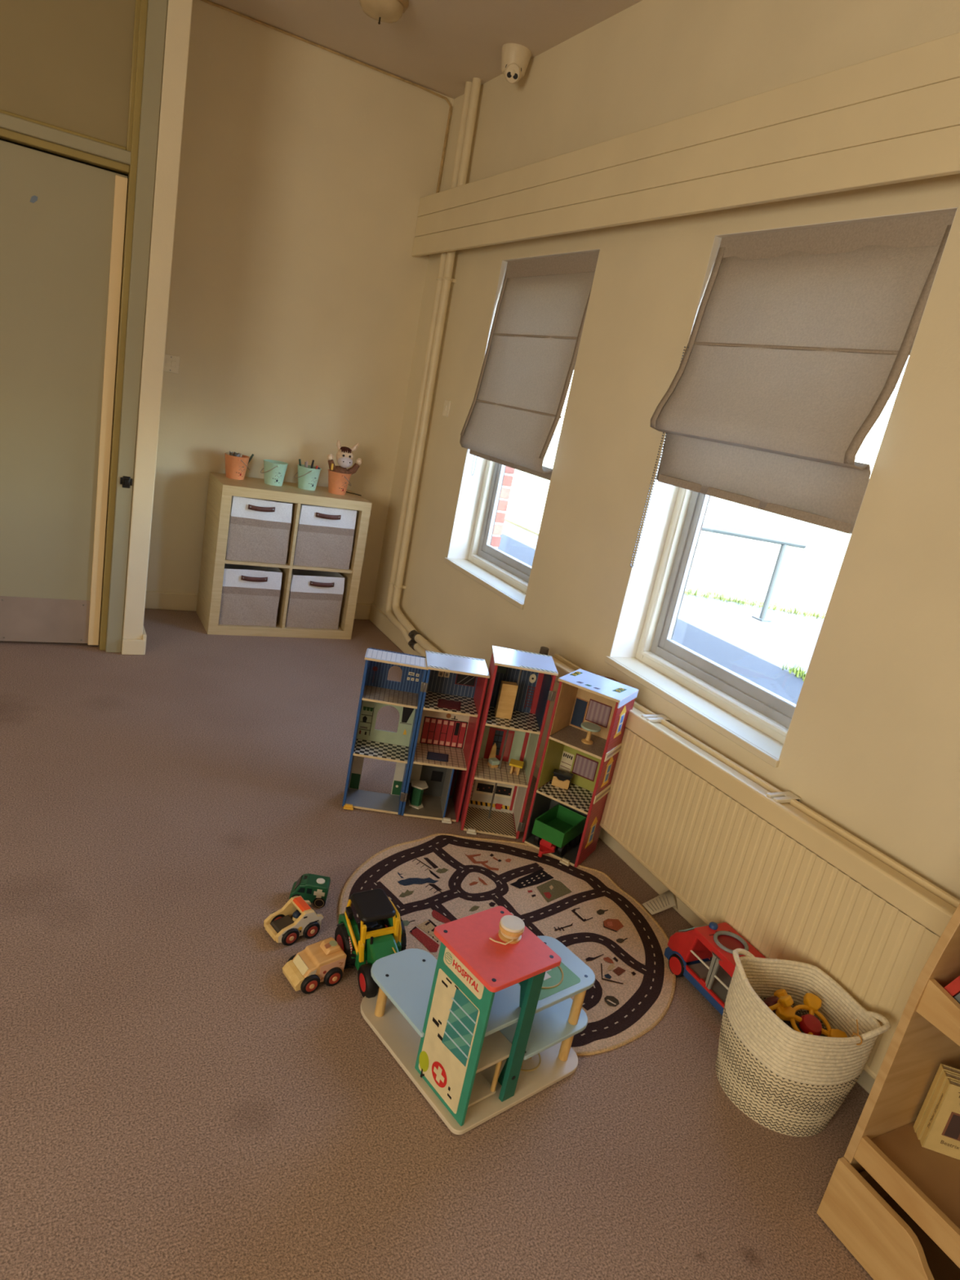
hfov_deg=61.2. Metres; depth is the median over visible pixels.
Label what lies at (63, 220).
door
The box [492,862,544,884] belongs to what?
print
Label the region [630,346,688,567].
chain
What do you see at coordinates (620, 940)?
print
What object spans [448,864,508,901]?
print
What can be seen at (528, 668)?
print
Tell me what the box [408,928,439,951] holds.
print
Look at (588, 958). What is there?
print
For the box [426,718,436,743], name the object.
print
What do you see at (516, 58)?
security camera
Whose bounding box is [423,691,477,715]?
floor
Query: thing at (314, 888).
van
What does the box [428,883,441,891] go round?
print
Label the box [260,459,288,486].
bucket
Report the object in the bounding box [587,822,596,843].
print
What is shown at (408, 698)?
shelf
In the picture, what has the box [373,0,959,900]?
wall
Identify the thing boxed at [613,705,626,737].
print
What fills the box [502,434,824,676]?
grass
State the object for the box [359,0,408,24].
ceiling lamp
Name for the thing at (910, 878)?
grille
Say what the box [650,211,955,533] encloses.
blind
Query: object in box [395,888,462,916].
print
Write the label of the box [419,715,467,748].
print
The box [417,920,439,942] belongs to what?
print
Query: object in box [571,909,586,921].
print
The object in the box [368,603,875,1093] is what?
baseboard
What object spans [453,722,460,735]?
print
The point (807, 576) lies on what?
sky
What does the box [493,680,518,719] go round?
board
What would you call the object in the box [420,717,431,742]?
print
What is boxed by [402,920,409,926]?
print
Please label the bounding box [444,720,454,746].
print
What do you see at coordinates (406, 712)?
print
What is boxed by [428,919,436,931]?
print
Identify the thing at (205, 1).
trim
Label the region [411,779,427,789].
countertop
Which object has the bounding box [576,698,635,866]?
print
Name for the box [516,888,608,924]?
print
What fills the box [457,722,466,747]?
print
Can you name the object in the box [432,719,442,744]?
print
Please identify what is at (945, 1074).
paperback book
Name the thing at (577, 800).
shelf
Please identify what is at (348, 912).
mirror
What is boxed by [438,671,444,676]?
print
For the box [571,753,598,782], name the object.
print
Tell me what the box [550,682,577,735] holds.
wall
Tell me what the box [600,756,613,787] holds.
print
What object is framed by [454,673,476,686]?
print
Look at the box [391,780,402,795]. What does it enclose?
print
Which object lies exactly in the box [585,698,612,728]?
print
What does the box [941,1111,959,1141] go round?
picture
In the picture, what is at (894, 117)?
boxed beam
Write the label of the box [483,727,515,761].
print
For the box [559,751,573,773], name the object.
print
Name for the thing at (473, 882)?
print
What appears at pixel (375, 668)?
print
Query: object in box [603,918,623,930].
print
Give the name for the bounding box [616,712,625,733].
print
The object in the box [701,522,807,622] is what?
handrail
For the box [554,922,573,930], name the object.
print
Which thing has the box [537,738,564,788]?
print
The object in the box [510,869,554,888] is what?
print
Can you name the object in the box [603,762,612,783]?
print
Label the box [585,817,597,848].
print
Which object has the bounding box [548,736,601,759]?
shelf
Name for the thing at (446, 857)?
print
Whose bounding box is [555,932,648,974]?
print
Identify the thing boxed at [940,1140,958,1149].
print
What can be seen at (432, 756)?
print
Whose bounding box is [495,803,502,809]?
print
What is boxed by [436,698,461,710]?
print
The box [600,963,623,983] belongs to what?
print
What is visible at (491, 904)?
print
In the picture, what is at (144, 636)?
baseboard
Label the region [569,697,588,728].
print
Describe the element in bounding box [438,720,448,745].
print
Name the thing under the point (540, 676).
print
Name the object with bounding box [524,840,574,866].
shelf
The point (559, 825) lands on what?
trailer
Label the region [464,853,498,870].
print
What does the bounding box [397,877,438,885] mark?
print
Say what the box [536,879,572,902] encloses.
print
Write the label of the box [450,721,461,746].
print
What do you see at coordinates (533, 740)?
print
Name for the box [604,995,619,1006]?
print
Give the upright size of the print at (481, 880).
0.001 m
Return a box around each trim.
[200,0,452,193]
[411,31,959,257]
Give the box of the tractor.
[334,888,406,998]
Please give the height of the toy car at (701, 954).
0.185 m
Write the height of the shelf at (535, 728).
0.008 m
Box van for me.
[288,873,330,907]
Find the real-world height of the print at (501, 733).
0.095 m
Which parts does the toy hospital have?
leg, tree crown, cream panel, sign panel, board, lift post, winch knob, tower post, leg, leg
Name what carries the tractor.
on the floor at (172, 1107)
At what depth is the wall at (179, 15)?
3.37 m
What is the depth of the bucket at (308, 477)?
4.40 m
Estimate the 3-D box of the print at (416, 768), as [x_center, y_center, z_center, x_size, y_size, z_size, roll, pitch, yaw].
[-0.235,0.455,2.963,0.049,0.150,0.001,9,16,-9]
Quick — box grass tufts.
[684,585,825,681]
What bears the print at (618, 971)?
on the rug
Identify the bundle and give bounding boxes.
[226,450,242,457]
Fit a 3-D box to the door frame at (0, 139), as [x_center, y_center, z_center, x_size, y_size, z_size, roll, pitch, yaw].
[-1.975,-1.426,3.388,1.200,2.906,0.050,2,18,-29]
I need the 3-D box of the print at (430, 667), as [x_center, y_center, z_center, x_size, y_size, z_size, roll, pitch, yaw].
[-0.137,0.091,2.695,0.070,0.001,0.011,9,16,-9]
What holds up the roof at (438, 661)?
on the house
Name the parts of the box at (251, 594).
handle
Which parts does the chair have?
backrest, seat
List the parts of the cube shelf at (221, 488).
shelf, shelf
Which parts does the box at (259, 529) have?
handle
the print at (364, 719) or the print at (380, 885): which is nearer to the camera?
the print at (380, 885)
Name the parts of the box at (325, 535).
handle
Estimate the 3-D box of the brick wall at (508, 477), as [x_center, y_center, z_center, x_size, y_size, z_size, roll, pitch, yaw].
[0.303,-0.628,3.871,0.128,2.600,1.486,2,18,-29]
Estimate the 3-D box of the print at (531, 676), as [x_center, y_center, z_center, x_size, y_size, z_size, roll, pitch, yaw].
[0.185,0.135,2.845,0.024,0.034,0.001,10,16,-5]
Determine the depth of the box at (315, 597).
4.49 m
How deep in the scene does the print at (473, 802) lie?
2.98 m
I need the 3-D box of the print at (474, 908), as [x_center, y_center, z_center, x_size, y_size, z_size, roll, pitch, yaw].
[-0.018,0.796,2.406,0.044,0.001,0.025,2,18,-29]
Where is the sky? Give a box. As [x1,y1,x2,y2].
[504,441,851,617]
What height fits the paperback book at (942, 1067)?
0.162 m
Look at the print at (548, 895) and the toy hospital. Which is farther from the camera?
the print at (548, 895)
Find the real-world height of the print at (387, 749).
0.001 m
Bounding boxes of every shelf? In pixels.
[195,471,372,639]
[346,790,399,814]
[352,743,408,764]
[361,688,417,708]
[403,813,456,822]
[413,761,466,770]
[422,707,477,717]
[463,828,515,838]
[474,777,528,787]
[485,723,540,734]
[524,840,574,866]
[536,790,587,814]
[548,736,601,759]
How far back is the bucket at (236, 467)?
4.26 m
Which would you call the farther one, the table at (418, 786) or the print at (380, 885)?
the table at (418, 786)
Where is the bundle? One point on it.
(229, 453)
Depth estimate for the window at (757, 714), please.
2.84 m
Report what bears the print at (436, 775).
attached to the house
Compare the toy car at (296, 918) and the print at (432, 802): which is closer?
the toy car at (296, 918)
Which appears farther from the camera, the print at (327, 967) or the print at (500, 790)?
the print at (500, 790)
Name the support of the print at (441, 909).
on the rug
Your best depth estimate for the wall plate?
4.24 m
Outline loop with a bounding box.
[471,455,477,475]
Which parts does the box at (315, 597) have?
handle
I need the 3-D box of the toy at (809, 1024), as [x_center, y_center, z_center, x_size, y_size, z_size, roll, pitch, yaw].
[0.779,0.905,1.908,0.139,0.063,0.134,3,18,-27]
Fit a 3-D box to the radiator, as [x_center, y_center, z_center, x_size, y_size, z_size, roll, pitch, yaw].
[0.650,0.532,2.515,0.112,0.474,1.915,2,18,-29]
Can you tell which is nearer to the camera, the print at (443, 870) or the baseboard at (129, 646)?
the print at (443, 870)
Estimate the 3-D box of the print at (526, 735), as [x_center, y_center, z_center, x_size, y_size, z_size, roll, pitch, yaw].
[0.164,0.364,2.914,0.014,0.180,0.001,10,16,-5]
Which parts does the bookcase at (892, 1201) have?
drawer, panel, rail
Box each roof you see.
[364,648,426,667]
[425,650,489,675]
[492,645,558,673]
[559,668,638,700]
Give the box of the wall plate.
[442,400,451,417]
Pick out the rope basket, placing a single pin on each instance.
(789, 1082)
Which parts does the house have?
panel, panel, panel, panel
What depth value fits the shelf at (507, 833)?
2.84 m
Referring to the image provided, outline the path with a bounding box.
[497,533,803,704]
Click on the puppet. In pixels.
(344, 456)
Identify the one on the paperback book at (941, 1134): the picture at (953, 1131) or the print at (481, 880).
the picture at (953, 1131)
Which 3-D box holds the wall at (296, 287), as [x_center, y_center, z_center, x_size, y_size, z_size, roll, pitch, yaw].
[-1.077,-1.478,4.449,1.408,3.056,0.150,2,18,-29]
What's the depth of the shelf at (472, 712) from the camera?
2.76 m
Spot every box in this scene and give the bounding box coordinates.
[218,563,282,626]
[225,495,293,564]
[284,568,344,629]
[293,503,356,568]
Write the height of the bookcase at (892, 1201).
1.049 m
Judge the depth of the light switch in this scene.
4.12 m
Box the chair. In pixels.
[487,742,499,768]
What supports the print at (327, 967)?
on the toy truck
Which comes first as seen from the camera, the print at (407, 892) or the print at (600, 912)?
the print at (407, 892)
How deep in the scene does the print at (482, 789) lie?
2.96 m
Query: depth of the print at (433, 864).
2.59 m
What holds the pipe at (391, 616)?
attached to the wall at (871, 746)
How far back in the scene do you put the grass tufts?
9.00 m
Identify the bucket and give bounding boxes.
[224,453,249,479]
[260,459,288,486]
[294,464,321,490]
[328,469,351,495]
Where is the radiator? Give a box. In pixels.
[535,646,959,1079]
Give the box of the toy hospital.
[360,906,595,1134]
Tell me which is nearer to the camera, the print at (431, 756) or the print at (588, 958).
the print at (588, 958)
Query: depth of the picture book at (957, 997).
1.45 m
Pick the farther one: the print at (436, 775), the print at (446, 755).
the print at (436, 775)
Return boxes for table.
[408,779,427,808]
[509,758,524,775]
[581,721,600,744]
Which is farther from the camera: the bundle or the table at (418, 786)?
the bundle
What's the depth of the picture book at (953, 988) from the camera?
1.46 m
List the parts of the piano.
lid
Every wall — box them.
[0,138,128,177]
[121,0,192,642]
[146,0,453,604]
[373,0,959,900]
[490,466,515,548]
[535,673,551,731]
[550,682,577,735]
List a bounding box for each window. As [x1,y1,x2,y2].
[444,248,599,609]
[604,207,957,767]
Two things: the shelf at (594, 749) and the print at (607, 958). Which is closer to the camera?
the print at (607, 958)
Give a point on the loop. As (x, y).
(474, 455)
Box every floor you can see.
[0,608,873,1279]
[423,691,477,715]
[485,706,540,732]
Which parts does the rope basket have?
handle, handle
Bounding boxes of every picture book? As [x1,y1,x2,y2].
[943,975,959,997]
[953,992,959,1004]
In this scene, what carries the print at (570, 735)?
on the house
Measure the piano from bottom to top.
0.051 m
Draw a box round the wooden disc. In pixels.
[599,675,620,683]
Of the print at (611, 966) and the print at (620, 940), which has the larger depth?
the print at (620, 940)
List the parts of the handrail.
foot plate, post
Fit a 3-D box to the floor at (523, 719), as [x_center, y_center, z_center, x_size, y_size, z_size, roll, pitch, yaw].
[0.108,0.271,2.799,0.186,0.001,0.162,10,16,-5]
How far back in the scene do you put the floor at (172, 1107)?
1.78 m
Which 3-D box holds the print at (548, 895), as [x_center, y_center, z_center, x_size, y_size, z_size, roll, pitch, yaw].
[0.215,0.802,2.546,0.026,0.001,0.034,2,18,-29]
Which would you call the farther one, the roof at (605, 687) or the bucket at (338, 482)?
the bucket at (338, 482)
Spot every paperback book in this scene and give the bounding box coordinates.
[913,1063,959,1133]
[915,1070,959,1139]
[920,1078,959,1159]
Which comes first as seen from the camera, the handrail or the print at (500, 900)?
the print at (500, 900)
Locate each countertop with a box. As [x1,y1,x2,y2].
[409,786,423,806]
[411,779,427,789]
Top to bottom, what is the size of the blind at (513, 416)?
0.894 m
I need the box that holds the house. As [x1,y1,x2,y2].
[342,645,638,867]
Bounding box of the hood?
[365,933,399,964]
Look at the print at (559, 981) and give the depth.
1.83 m
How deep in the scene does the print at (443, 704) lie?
2.80 m
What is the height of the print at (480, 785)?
0.032 m
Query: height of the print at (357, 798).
0.001 m
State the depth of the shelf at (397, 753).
2.82 m
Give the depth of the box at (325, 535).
4.38 m
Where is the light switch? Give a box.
[163,353,180,373]
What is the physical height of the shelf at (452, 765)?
0.008 m
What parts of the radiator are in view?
panel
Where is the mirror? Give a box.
[345,906,353,919]
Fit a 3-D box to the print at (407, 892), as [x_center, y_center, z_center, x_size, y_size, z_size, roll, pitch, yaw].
[-0.219,0.753,2.413,0.057,0.001,0.035,2,18,-29]
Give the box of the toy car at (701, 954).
[664,921,766,1015]
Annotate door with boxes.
[0,139,128,644]
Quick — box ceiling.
[208,0,642,98]
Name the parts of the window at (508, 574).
timber frame, frame, sash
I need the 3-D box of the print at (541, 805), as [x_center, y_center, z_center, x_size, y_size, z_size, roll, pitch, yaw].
[0.216,0.596,2.866,0.002,0.190,0.155,20,18,27]
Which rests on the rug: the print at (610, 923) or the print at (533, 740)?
the print at (610, 923)
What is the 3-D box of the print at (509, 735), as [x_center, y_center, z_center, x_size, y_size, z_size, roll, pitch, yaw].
[0.097,0.376,2.914,0.026,0.092,0.001,10,16,-5]
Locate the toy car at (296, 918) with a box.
[263,895,323,946]
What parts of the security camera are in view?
plate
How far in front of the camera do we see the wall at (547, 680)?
2.77 m
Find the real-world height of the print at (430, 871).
0.001 m
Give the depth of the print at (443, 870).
2.56 m
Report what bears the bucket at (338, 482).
on the cube shelf at (221, 488)
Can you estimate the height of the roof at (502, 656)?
0.001 m
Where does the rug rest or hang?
on the floor at (172, 1107)
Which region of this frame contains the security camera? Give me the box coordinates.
[501,43,531,83]
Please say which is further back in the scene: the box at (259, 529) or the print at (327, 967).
the box at (259, 529)
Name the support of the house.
on the floor at (172, 1107)
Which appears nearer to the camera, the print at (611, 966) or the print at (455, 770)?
the print at (611, 966)
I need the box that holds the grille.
[551,656,955,913]
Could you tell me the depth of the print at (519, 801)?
2.88 m
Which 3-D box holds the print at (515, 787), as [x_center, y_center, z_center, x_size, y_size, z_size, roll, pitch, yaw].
[0.130,0.544,2.967,0.010,0.180,0.001,10,16,-5]
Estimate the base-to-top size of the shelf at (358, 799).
0.008 m
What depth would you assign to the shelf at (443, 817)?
2.86 m
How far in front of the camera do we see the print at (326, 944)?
2.00 m
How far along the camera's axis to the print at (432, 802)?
2.91 m
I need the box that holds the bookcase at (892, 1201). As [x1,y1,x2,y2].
[816,902,959,1279]
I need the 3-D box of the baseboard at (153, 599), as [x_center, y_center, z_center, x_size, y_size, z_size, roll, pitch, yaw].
[-1.299,-0.200,4.744,1.390,0.100,0.018,2,18,-29]
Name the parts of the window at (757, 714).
timber frame, frame, sash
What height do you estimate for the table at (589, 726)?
0.059 m
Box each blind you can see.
[459,251,599,479]
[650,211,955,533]
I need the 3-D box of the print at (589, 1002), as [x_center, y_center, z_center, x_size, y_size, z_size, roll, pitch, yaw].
[0.281,0.928,2.162,0.107,0.001,0.143,2,18,-29]
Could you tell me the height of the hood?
0.070 m
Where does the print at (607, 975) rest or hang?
on the rug
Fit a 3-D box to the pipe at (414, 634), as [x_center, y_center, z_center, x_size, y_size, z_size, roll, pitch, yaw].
[0.095,-1.165,3.665,0.092,2.769,1.715,2,18,-29]
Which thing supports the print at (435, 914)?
on the rug
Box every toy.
[762,988,793,1011]
[775,992,847,1037]
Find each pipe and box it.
[385,81,471,657]
[391,77,481,653]
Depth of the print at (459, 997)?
1.65 m
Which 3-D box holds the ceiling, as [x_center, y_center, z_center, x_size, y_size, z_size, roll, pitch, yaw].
[-0.438,-1.692,-0.109,5.300,0.120,8.150,2,18,-29]
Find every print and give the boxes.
[319,957,346,981]
[324,942,331,948]
[328,940,337,946]
[345,787,399,812]
[349,773,360,789]
[353,738,408,761]
[362,684,417,706]
[362,715,367,722]
[368,881,403,906]
[372,666,377,671]
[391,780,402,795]
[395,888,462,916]
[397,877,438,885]
[399,889,413,897]
[401,706,413,722]
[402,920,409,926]
[404,792,456,819]
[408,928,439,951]
[409,764,422,782]
[413,742,466,768]
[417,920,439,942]
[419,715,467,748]
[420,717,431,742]
[423,857,438,868]
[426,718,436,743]
[426,751,448,762]
[427,751,447,760]
[428,665,448,669]
[428,869,439,878]
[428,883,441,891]
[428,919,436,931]
[430,903,457,921]
[431,770,443,782]
[431,847,464,869]
[431,910,450,923]
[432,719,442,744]
[435,867,448,873]
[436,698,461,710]
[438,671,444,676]
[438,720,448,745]
[439,699,458,708]
[441,988,478,1066]
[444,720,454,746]
[448,768,457,795]
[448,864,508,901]
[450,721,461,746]
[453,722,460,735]
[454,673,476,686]
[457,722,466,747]
[463,806,515,836]
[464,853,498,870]
[468,905,479,911]
[469,800,509,809]
[469,881,478,885]
[474,757,528,785]
[474,781,514,798]
[475,782,493,793]
[478,877,487,884]
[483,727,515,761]
[488,902,495,906]
[489,894,544,936]
[492,729,503,755]
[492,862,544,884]
[495,786,511,795]
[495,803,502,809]
[497,665,506,673]
[501,733,512,756]
[509,786,517,810]
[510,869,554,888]
[513,786,526,832]
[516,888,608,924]
[518,961,580,999]
[519,732,529,761]
[520,665,556,672]
[524,733,539,783]
[524,834,580,864]
[525,792,551,839]
[528,674,536,683]
[529,672,544,713]
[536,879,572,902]
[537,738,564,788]
[537,780,593,812]
[543,892,551,898]
[550,724,606,757]
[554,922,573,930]
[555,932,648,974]
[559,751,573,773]
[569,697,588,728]
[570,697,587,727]
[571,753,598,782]
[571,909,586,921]
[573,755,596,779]
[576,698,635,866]
[582,978,602,1010]
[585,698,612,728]
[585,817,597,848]
[585,954,604,960]
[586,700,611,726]
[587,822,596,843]
[596,909,604,915]
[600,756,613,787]
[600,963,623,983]
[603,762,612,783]
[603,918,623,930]
[603,956,613,963]
[604,973,611,978]
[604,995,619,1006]
[606,921,613,926]
[607,963,614,970]
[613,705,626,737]
[613,966,625,975]
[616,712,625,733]
[616,937,623,942]
[927,1093,942,1128]
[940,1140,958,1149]
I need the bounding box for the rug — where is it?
[338,833,675,1055]
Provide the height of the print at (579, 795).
0.001 m
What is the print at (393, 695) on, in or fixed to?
on the house
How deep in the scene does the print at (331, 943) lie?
2.01 m
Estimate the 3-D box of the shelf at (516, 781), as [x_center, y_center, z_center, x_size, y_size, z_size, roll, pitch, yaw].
[0.070,0.465,2.856,0.187,0.008,0.164,10,16,-5]
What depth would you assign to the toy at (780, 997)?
1.93 m
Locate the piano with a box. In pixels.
[551,768,573,789]
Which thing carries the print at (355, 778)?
on the house
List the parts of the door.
kick plate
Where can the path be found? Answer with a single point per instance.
(766, 674)
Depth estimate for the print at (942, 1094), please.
1.59 m
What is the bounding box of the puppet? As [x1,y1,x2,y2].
[327,440,362,475]
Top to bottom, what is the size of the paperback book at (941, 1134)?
0.158 m
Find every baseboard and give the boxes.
[121,638,145,654]
[142,626,146,654]
[144,591,370,619]
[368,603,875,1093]
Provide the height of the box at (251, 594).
0.308 m
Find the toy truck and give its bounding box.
[282,937,346,994]
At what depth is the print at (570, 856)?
2.80 m
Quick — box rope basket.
[715,948,891,1137]
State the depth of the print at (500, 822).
2.91 m
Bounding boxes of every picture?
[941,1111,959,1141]
[944,1114,959,1139]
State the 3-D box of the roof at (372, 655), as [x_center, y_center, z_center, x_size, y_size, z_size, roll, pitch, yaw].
[-0.276,0.060,2.721,0.212,0.001,0.096,10,16,-6]
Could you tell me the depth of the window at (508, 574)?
4.09 m
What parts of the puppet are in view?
arm, arm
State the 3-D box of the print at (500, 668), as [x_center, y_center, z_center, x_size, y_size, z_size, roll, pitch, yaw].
[0.075,0.086,2.827,0.040,0.060,0.001,10,16,-5]
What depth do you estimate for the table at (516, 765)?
2.84 m
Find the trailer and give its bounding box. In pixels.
[531,804,586,857]
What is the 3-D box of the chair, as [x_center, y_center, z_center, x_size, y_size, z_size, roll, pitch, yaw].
[0.053,0.408,2.866,0.032,0.084,0.034,0,19,-34]

